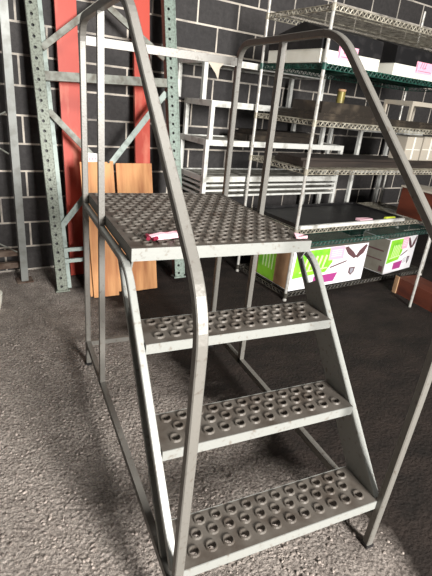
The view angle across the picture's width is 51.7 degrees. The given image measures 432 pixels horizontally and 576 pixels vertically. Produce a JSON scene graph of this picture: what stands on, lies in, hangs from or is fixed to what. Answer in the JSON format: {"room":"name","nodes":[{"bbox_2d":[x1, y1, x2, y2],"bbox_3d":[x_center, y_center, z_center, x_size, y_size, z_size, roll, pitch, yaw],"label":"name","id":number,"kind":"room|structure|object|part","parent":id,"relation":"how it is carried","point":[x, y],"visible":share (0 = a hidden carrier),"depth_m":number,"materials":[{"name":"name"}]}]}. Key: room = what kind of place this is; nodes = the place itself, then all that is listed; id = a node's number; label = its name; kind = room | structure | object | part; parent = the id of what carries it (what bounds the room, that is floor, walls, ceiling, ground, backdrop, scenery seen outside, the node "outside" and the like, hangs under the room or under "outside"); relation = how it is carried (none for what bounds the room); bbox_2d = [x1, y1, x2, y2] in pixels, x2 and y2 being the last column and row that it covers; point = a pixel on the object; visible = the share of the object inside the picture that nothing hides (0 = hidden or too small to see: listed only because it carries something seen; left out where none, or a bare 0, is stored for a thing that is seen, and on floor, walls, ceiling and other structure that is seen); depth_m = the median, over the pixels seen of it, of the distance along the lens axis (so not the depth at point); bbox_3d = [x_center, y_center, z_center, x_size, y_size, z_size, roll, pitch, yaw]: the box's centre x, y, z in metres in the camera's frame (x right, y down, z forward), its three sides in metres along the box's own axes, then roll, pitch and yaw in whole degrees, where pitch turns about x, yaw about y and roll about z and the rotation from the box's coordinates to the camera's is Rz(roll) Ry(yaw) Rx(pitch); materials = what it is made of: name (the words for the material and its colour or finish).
{"room":"warehouse","nodes":[
{"label":"warehouse","id":0,"kind":"room"},
{"bbox_2d":[0,229,431,575],"bbox_3d":[1.082,1.325,1.197,16.000,0.200,12.500,-5,25,-24],"label":"floor","id":1,"kind":"structure","parent":0,"point":[385,342],"depth_m":2.18,"materials":[{"name":"concrete"}]},
{"bbox_2d":[0,290,2,308],"bbox_3d":[-1.572,0.094,3.050,0.216,0.118,0.216,-5,25,-24],"label":"plastic tub","id":2,"kind":"object","parent":1,"relation":"on","point":[1,292],"visible":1,"depth_m":3.06,"materials":[{"name":"white plastic"}]},
{"bbox_2d":[0,0,33,283],"bbox_3d":[-1.957,-1.171,2.747,1.396,2.600,0.130,-9,27,-31],"label":"post","id":3,"kind":"object","parent":1,"relation":"on","point":[21,251],"visible":1,"depth_m":3.16,"materials":[{"name":"grey metal"}]},
{"bbox_3d":[-1.770,-0.413,3.236,0.590,0.384,0.012,-9,27,-31],"label":"tie rod","id":4,"kind":"part","parent":3,"relation":"part of","materials":[{"name":"grey metal"}]},
{"bbox_3d":[-1.532,-0.064,3.570,0.120,0.010,0.110,-9,27,-31],"label":"foot plate","id":5,"kind":"part","parent":3,"relation":"part of","materials":[{"name":"metal"}]},
{"bbox_2d":[53,0,83,274],"bbox_3d":[-1.092,-1.351,3.353,0.153,2.617,0.223,-12,29,-36],"label":"beam","id":6,"kind":"structure","parent":1,"relation":"on","point":[67,52],"depth_m":3.36,"materials":[{"name":"metal"}]},
{"bbox_2d":[79,162,106,296],"bbox_3d":[-0.877,-0.427,3.332,0.196,0.980,0.242,-9,27,-32],"label":"plywood panel","id":7,"kind":"object","parent":1,"relation":"on","point":[91,280],"visible":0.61,"depth_m":3.36,"materials":[{"name":"brown wood"}]},
{"bbox_2d":[88,153,96,161],"bbox_3d":[-0.892,-0.932,3.221,0.078,0.084,0.018,-5,25,-24],"label":"paper tag","id":8,"kind":"object","parent":7,"relation":"on","point":[92,157],"visible":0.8,"depth_m":3.22,"materials":[{"name":"white paper"}]},
{"bbox_2d":[88,163,118,297],"bbox_3d":[-0.848,-0.416,3.319,0.191,0.974,0.240,-9,27,-32],"label":"plywood panel","id":9,"kind":"object","parent":1,"relation":"on","point":[111,271],"visible":0.57,"depth_m":3.33,"materials":[{"name":"brown wood"}]},
{"bbox_2d":[24,0,185,292],"bbox_3d":[-0.761,-1.195,3.348,1.170,2.426,0.484,-5,25,-25],"label":"frame","id":10,"kind":"object","parent":1,"relation":"on","point":[38,44],"visible":0.81,"depth_m":3.28,"materials":[{"name":"teal paint"}]},
{"bbox_3d":[-1.195,0.014,3.471,0.102,0.012,0.097,-8,17,-23],"label":"foot plate","id":11,"kind":"part","parent":10,"relation":"part of","materials":[{"name":"grey metal"}]},
{"bbox_2d":[109,161,120,290],"bbox_3d":[-0.773,-0.459,3.431,0.028,0.979,0.218,-9,27,-32],"label":"plywood panel","id":12,"kind":"object","parent":1,"relation":"on","point":[110,162],"visible":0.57,"depth_m":3.36,"materials":[{"name":"brown wood"}]},
{"bbox_2d":[115,163,156,290],"bbox_3d":[-0.617,-0.464,3.491,0.292,0.972,0.213,-8,27,-29],"label":"plywood panel","id":13,"kind":"object","parent":1,"relation":"on","point":[130,177],"visible":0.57,"depth_m":3.44,"materials":[{"name":"brown wood"}]},
{"bbox_2d":[133,0,149,162],"bbox_3d":[-0.605,-1.425,3.644,0.135,2.617,0.235,-14,30,-39],"label":"beam","id":14,"kind":"structure","parent":1,"relation":"on","point":[142,139],"depth_m":3.60,"materials":[{"name":"metal"}]},
{"bbox_2d":[0,294,403,575],"bbox_3d":[-0.826,0.569,2.251,2.218,0.009,2.653,-5,25,-24],"label":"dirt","id":15,"kind":"object","parent":1,"relation":"on","point":[93,550],"visible":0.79,"depth_m":1.89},
{"bbox_2d":[79,0,431,575],"bbox_3d":[-0.002,-0.100,1.785,0.800,1.753,1.539,-5,25,-24],"label":"step ladder","id":16,"kind":"object","parent":1,"relation":"on","point":[218,226],"visible":0.99,"depth_m":1.58,"materials":[{"name":"grey metal"}]},
{"bbox_3d":[-0.486,-0.253,1.893,0.024,1.597,0.028,-5,25,-24],"label":"post","id":17,"kind":"part","parent":16,"relation":"part of","materials":[{"name":"grey metal"}]},
{"bbox_3d":[-0.422,0.602,1.918,0.024,0.032,1.471,-5,25,-24],"label":"rail","id":18,"kind":"part","parent":16,"relation":"part of","materials":[{"name":"grey metal"}]},
{"bbox_3d":[-0.350,-0.069,1.627,0.028,1.753,1.537,-5,25,-24],"label":"handrail","id":19,"kind":"part","parent":16,"relation":"part of","materials":[{"name":"grey metal"}]},
{"bbox_2d":[144,230,177,240],"bbox_3d":[-0.184,-0.193,1.629,0.172,0.021,0.052,-12,29,-36],"label":"wrapper","id":20,"kind":"object","parent":16,"relation":"on","point":[171,234],"visible":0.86,"depth_m":1.61,"materials":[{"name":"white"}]},
{"bbox_2d":[208,61,222,78],"bbox_3d":[-0.003,-1.077,2.217,0.083,0.077,0.004,-5,25,-24],"label":"flag","id":21,"kind":"object","parent":16,"relation":"hanging from","point":[215,66],"visible":1,"depth_m":2.21,"materials":[{"name":"beige fabric"}]},
{"bbox_3d":[0.211,-0.315,2.207,0.024,1.597,0.028,-5,25,-24],"label":"post","id":22,"kind":"part","parent":16,"relation":"part of","materials":[{"name":"grey metal"}]},
{"bbox_3d":[0.275,0.541,2.232,0.024,0.032,1.471,-5,25,-24],"label":"rail","id":23,"kind":"part","parent":16,"relation":"part of","materials":[{"name":"grey metal"}]},
{"bbox_2d":[294,233,307,238],"bbox_3d":[0.342,-0.213,1.810,0.051,0.014,0.036,-2,24,-18],"label":"paper scrap","id":24,"kind":"object","parent":16,"relation":"on","point":[296,235],"visible":1,"depth_m":1.80,"materials":[{"name":"pink"}]},
{"bbox_3d":[0.347,-0.131,1.940,0.028,1.753,1.537,-5,25,-24],"label":"handrail","id":25,"kind":"part","parent":16,"relation":"part of","materials":[{"name":"grey metal"}]},
{"bbox_3d":[0.466,0.388,1.751,0.002,0.712,0.610,-5,25,-24],"label":"plate","id":26,"kind":"part","parent":16,"relation":"part of","materials":[{"name":"grey paint"}]},
{"bbox_2d":[180,133,343,230],"bbox_3d":[0.417,-0.846,4.391,1.580,1.170,0.460,-9,27,-31],"label":"rack","id":27,"kind":"object","parent":1,"relation":"on","point":[204,180],"visible":0.55,"depth_m":4.07,"materials":[{"name":"white metal"}]},
{"bbox_3d":[-0.352,-0.804,4.167,0.034,1.125,0.034,-9,27,-31],"label":"leg","id":28,"kind":"part","parent":27,"relation":"part of","materials":[{"name":"metal"}]},
{"bbox_3d":[-0.130,-0.643,3.841,0.034,1.125,0.034,-9,27,-31],"label":"leg","id":29,"kind":"part","parent":27,"relation":"part of","materials":[{"name":"metal"}]},
{"bbox_2d":[183,97,326,144],"bbox_3d":[0.375,-1.500,4.039,1.270,0.294,0.455,-9,27,-31],"label":"rack","id":30,"kind":"object","parent":27,"relation":"on","point":[212,104],"visible":0.63,"depth_m":3.69,"materials":[{"name":"white metal"}]},
{"bbox_3d":[-0.261,-1.478,3.892,0.034,0.250,0.034,-9,27,-31],"label":"leg","id":31,"kind":"part","parent":30,"relation":"part of","materials":[{"name":"metal"}]},
{"bbox_3d":[-0.041,-1.319,3.570,0.034,0.250,0.034,-9,27,-31],"label":"leg","id":32,"kind":"part","parent":30,"relation":"part of","materials":[{"name":"metal"}]},
{"bbox_3d":[0.387,-1.614,3.991,1.270,0.045,0.455,-9,27,-31],"label":"frame rail","id":33,"kind":"part","parent":30,"relation":"part of","materials":[{"name":"metal"}]},
{"bbox_2d":[177,58,325,107],"bbox_3d":[0.319,-1.760,3.872,1.250,0.300,0.455,-9,27,-31],"label":"rack","id":34,"kind":"object","parent":30,"relation":"on","point":[247,67],"visible":0.62,"depth_m":3.74,"materials":[{"name":"white metal"}]},
{"bbox_3d":[-0.309,-1.739,3.730,0.034,0.254,0.034,-9,27,-31],"label":"leg","id":35,"kind":"part","parent":34,"relation":"part of","materials":[{"name":"metal"}]},
{"bbox_3d":[-0.090,-1.580,3.408,0.034,0.254,0.034,-9,27,-31],"label":"leg","id":36,"kind":"part","parent":34,"relation":"part of","materials":[{"name":"metal"}]},
{"bbox_3d":[0.330,-1.876,3.823,1.250,0.045,0.455,-9,27,-31],"label":"frame rail","id":37,"kind":"part","parent":34,"relation":"part of","materials":[{"name":"metal"}]},
{"bbox_3d":[0.722,-1.898,4.354,0.034,0.254,0.034,-9,27,-31],"label":"leg","id":38,"kind":"part","parent":34,"relation":"part of","materials":[{"name":"metal"}]},
{"bbox_3d":[0.942,-1.739,4.032,0.034,0.254,0.034,-9,27,-31],"label":"leg","id":39,"kind":"part","parent":34,"relation":"part of","materials":[{"name":"metal"}]},
{"bbox_3d":[0.788,-1.640,4.526,0.034,0.250,0.034,-9,27,-31],"label":"leg","id":40,"kind":"part","parent":30,"relation":"part of","materials":[{"name":"metal"}]},
{"bbox_3d":[1.007,-1.481,4.204,0.034,0.250,0.034,-9,27,-31],"label":"leg","id":41,"kind":"part","parent":30,"relation":"part of","materials":[{"name":"metal"}]},
{"bbox_3d":[0.437,-1.044,4.307,1.580,0.016,0.460,-9,27,-31],"label":"frame rail","id":42,"kind":"part","parent":27,"relation":"part of","materials":[{"name":"metal"}]},
{"bbox_3d":[0.429,-0.962,4.342,1.580,0.016,0.460,-9,27,-31],"label":"frame rail","id":43,"kind":"part","parent":27,"relation":"part of","materials":[{"name":"metal"}]},
{"bbox_3d":[0.433,-1.003,4.324,1.580,0.016,0.460,-9,27,-31],"label":"frame rail","id":44,"kind":"part","parent":27,"relation":"part of","materials":[{"name":"metal"}]},
{"bbox_3d":[0.442,-1.091,4.287,1.580,0.045,0.460,-9,27,-31],"label":"frame rail","id":45,"kind":"part","parent":27,"relation":"part of","materials":[{"name":"metal"}]},
{"bbox_3d":[0.469,-1.361,4.173,1.580,0.045,0.460,-9,27,-31],"label":"frame rail","id":46,"kind":"part","parent":27,"relation":"part of","materials":[{"name":"metal"}]},
{"bbox_2d":[227,131,318,143],"bbox_3d":[0.565,-1.410,4.187,0.900,0.050,0.300,-9,27,-31],"label":"tray","id":47,"kind":"object","parent":27,"relation":"on","point":[238,135],"visible":0.64,"depth_m":4.02,"materials":[{"name":"metal"}]},
{"bbox_2d":[238,128,316,137],"bbox_3d":[0.588,-1.454,4.188,0.750,0.034,0.250,-9,27,-31],"label":"tray","id":48,"kind":"object","parent":47,"relation":"on","point":[244,130],"visible":0.79,"depth_m":4.09,"materials":[{"name":"metal"}]},
{"bbox_3d":[1.181,-0.846,4.634,0.034,1.125,0.034,-9,27,-31],"label":"leg","id":49,"kind":"part","parent":27,"relation":"part of","materials":[{"name":"metal"}]},
{"bbox_2d":[236,0,431,300],"bbox_3d":[1.274,-1.257,3.961,1.863,2.420,0.735,-9,27,-31],"label":"wire shelving unit","id":50,"kind":"object","parent":1,"relation":"on","point":[323,68],"visible":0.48,"depth_m":3.62,"materials":[{"name":"silver metal"}]},
{"bbox_3d":[0.315,-1.270,3.760,0.032,2.420,0.034,-9,27,-31],"label":"post","id":51,"kind":"part","parent":50,"relation":"part of","materials":[{"name":"silver metal"}]},
{"bbox_3d":[0.680,-1.005,3.224,0.032,2.420,0.034,-9,27,-31],"label":"post","id":52,"kind":"part","parent":50,"relation":"part of","materials":[{"name":"silver metal"}]},
{"bbox_2d":[256,229,368,290],"bbox_3d":[0.868,-0.278,4.037,0.887,0.351,0.462,-9,27,-31],"label":"carton","id":53,"kind":"object","parent":50,"relation":"on","point":[342,262],"visible":0.71,"depth_m":3.87,"materials":[{"name":"white cardboard"}]},
{"bbox_2d":[268,21,383,71],"bbox_3d":[0.815,-1.795,3.349,0.605,0.255,0.582,-9,27,-31],"label":"storage box","id":54,"kind":"object","parent":50,"relation":"on","point":[369,50],"visible":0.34,"depth_m":3.15,"materials":[{"name":"white cardboard"}]},
{"bbox_3d":[1.164,-0.191,4.413,1.838,0.040,0.708,-9,27,-31],"label":"shelf","id":55,"kind":"part","parent":50,"relation":"part of","materials":[{"name":"metal"}]},
{"bbox_2d":[253,202,404,229],"bbox_3d":[1.034,-0.668,4.029,1.280,0.030,0.632,-9,27,-31],"label":"tray","id":56,"kind":"object","parent":50,"relation":"on","point":[322,215],"visible":0.99,"depth_m":4.00,"materials":[{"name":"plastic"}]},
{"bbox_2d":[355,217,372,220],"bbox_3d":[1.302,-0.605,3.924,0.150,0.020,0.060,-9,27,-31],"label":"card","id":57,"kind":"object","parent":56,"relation":"on","point":[365,218],"visible":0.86,"depth_m":3.90,"materials":[{"name":"pink paper"}]},
{"bbox_3d":[1.215,-0.684,4.204,1.838,0.040,0.708,-9,27,-31],"label":"shelf","id":58,"kind":"part","parent":50,"relation":"part of","materials":[{"name":"metal"}]},
{"bbox_3d":[1.258,-1.106,4.025,1.838,0.040,0.708,-9,27,-31],"label":"shelf","id":59,"kind":"part","parent":50,"relation":"part of","materials":[{"name":"metal"}]},
{"bbox_3d":[1.290,-1.418,3.893,1.838,0.040,0.708,-9,27,-31],"label":"shelf","id":60,"kind":"part","parent":50,"relation":"part of","materials":[{"name":"metal"}]},
{"bbox_3d":[1.324,-1.752,3.751,1.838,0.040,0.708,-9,27,-31],"label":"shelf","id":61,"kind":"part","parent":50,"relation":"part of","materials":[{"name":"green metal"}]},
{"bbox_3d":[1.204,-0.579,4.249,1.838,0.040,0.708,-9,27,-31],"label":"shelf","id":62,"kind":"part","parent":50,"relation":"part of","materials":[{"name":"green metal"}]},
{"bbox_3d":[1.357,-2.068,3.617,1.838,0.040,0.708,-9,27,-31],"label":"shelf","id":63,"kind":"part","parent":50,"relation":"part of","materials":[{"name":"metal"}]},
{"bbox_2d":[275,154,431,167],"bbox_3d":[1.300,-1.115,3.945,1.720,0.044,0.340,-9,27,-31],"label":"board","id":64,"kind":"object","parent":50,"relation":"on","point":[313,163],"visible":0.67,"depth_m":3.62,"materials":[{"name":"brown wood"}]},
{"bbox_2d":[278,152,431,162],"bbox_3d":[1.294,-1.143,3.927,1.700,0.018,0.280,-9,27,-31],"label":"board","id":65,"kind":"object","parent":64,"relation":"on","point":[300,156],"visible":0.75,"depth_m":3.73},
{"bbox_2d":[388,135,422,159],"bbox_3d":[1.738,-1.287,4.092,0.220,0.200,0.161,-9,27,-31],"label":"carton","id":66,"kind":"object","parent":65,"relation":"on","point":[411,145],"visible":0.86,"depth_m":4.02,"materials":[{"name":"beige cardboard"}]},
{"bbox_2d":[410,135,431,160],"bbox_3d":[1.950,-1.324,4.219,0.240,0.210,0.161,-9,27,-31],"label":"carton","id":67,"kind":"object","parent":65,"relation":"on","point":[425,154],"visible":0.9,"depth_m":4.13,"materials":[{"name":"beige cardboard"}]},
{"bbox_2d":[277,111,431,129],"bbox_3d":[1.294,-1.447,3.869,1.660,0.030,0.500,-9,27,-31],"label":"sheet pan","id":68,"kind":"object","parent":50,"relation":"on","point":[284,113],"visible":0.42,"depth_m":3.48,"materials":[{"name":"metal"}]},
{"bbox_2d":[278,108,431,125],"bbox_3d":[1.284,-1.468,3.851,1.570,0.019,0.440,-9,27,-31],"label":"sheet pan","id":69,"kind":"object","parent":68,"relation":"on","point":[279,109],"visible":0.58,"depth_m":3.52,"materials":[{"name":"metal"}]},
{"bbox_2d":[292,99,374,117],"bbox_3d":[0.967,-1.459,3.627,0.620,0.080,0.340,-9,27,-31],"label":"crate","id":70,"kind":"object","parent":69,"relation":"on","point":[298,104],"visible":0.79,"depth_m":3.47,"materials":[{"name":"metal"}]},
{"bbox_2d":[336,89,345,102],"bbox_3d":[1.000,-1.534,3.573,0.066,0.105,0.065,-5,25,-24],"label":"tin","id":71,"kind":"object","parent":70,"relation":"on","point":[341,93],"visible":0.84,"depth_m":3.55,"materials":[{"name":"gold metal"}]},
{"bbox_2d":[383,99,431,120],"bbox_3d":[1.781,-1.603,4.058,0.440,0.160,0.300,-9,27,-31],"label":"rack","id":72,"kind":"object","parent":69,"relation":"on","point":[412,105],"visible":0.86,"depth_m":3.90,"materials":[{"name":"beige metal"}]},
{"bbox_3d":[1.787,-1.660,4.033,0.440,0.035,0.300,-9,27,-31],"label":"frame","id":73,"kind":"part","parent":72,"relation":"part of","materials":[{"name":"beige metal"}]},
{"bbox_3d":[1.675,-1.508,3.853,0.025,0.125,0.025,-9,27,-31],"label":"leg","id":74,"kind":"part","parent":72,"relation":"part of","materials":[{"name":"beige metal"}]},
{"bbox_3d":[1.883,-1.666,4.276,0.025,0.125,0.025,-9,27,-31],"label":"leg","id":75,"kind":"part","parent":72,"relation":"part of","materials":[{"name":"beige metal"}]},
{"bbox_2d":[362,227,417,274],"bbox_3d":[1.728,-0.387,4.502,0.502,0.351,0.302,-13,29,-37],"label":"carton","id":76,"kind":"object","parent":50,"relation":"on","point":[383,256],"visible":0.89,"depth_m":4.36,"materials":[{"name":"white cardboard"}]},
{"bbox_3d":[1.867,-1.509,4.699,0.032,2.420,0.034,-9,27,-31],"label":"post","id":77,"kind":"part","parent":50,"relation":"part of","materials":[{"name":"silver metal"}]},
{"bbox_2d":[376,39,431,81],"bbox_3d":[1.462,-1.895,3.740,0.600,0.255,0.582,-9,27,-31],"label":"storage box","id":78,"kind":"object","parent":50,"relation":"on","point":[397,59],"visible":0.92,"depth_m":3.46,"materials":[{"name":"cardboard"}]},
{"bbox_3d":[1.465,-1.934,3.725,0.600,0.170,0.580,-9,27,-31],"label":"lid","id":79,"kind":"part","parent":78,"relation":"part of","materials":[{"name":"black cardboard"}]},
{"bbox_2d":[396,185,431,220],"bbox_3d":[2.005,-0.814,4.286,0.308,0.278,0.380,-9,27,-31],"label":"box","id":80,"kind":"object","parent":50,"relation":"on","point":[406,207],"visible":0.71,"depth_m":4.27,"materials":[{"name":"brown cardboard"}]},
{"bbox_3d":[2.017,-0.934,4.235,0.308,0.016,0.380,-9,27,-31],"label":"lid","id":81,"kind":"part","parent":80,"relation":"part of","materials":[{"name":"white cardboard"}]},
{"bbox_3d":[2.232,-1.245,4.163,0.032,2.420,0.034,-9,27,-31],"label":"post","id":82,"kind":"part","parent":50,"relation":"part of","materials":[{"name":"silver metal"}]},
{"bbox_2d":[316,123,422,230],"bbox_3d":[1.696,-1.126,5.118,1.000,1.360,0.440,-9,27,-31],"label":"rack","id":83,"kind":"object","parent":1,"relation":"on","point":[360,132],"visible":0.11,"depth_m":4.77,"materials":[{"name":"white metal"}]},
{"bbox_3d":[1.179,-1.119,5.034,0.034,1.315,0.034,-9,27,-31],"label":"leg","id":84,"kind":"part","parent":83,"relation":"part of","materials":[{"name":"metal"}]},
{"bbox_3d":[1.390,-0.966,4.723,0.034,1.315,0.034,-9,27,-31],"label":"leg","id":85,"kind":"part","parent":83,"relation":"part of","materials":[{"name":"metal"}]},
{"bbox_3d":[1.720,-1.355,5.021,1.000,0.040,0.440,-9,27,-31],"label":"frame rail","id":86,"kind":"part","parent":83,"relation":"part of","materials":[{"name":"metal"}]},
{"bbox_3d":[1.998,-1.246,5.530,0.034,1.315,0.034,-9,27,-31],"label":"leg","id":87,"kind":"part","parent":83,"relation":"part of","materials":[{"name":"metal"}]},
{"bbox_3d":[1.758,-1.729,4.862,1.000,0.045,0.440,-9,27,-31],"label":"frame rail","id":88,"kind":"part","parent":83,"relation":"part of","materials":[{"name":"metal"}]},
{"bbox_2d":[392,275,431,311],"bbox_3d":[1.849,0.051,3.925,0.252,0.158,0.524,-5,25,-24],"label":"box","id":89,"kind":"object","parent":1,"relation":"on","point":[403,286],"visible":1,"depth_m":3.94,"materials":[{"name":"red wood"}]},
{"bbox_2d":[408,236,430,306],"bbox_3d":[2.101,-0.273,3.898,0.533,0.820,0.835,16,25,23],"label":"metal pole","id":90,"kind":"object","parent":1,"relation":"on","point":[429,239],"visible":0.96,"depth_m":3.69,"materials":[{"name":"silver metal"}]},
{"bbox_2d":[0,0,431,272],"bbox_3d":[-0.708,-2.317,3.435,18.000,4.400,0.200,-9,27,-31],"label":"wall","id":91,"kind":"structure","parent":0,"point":[216,27],"depth_m":3.88,"materials":[{"name":"black brick"}]}
]}

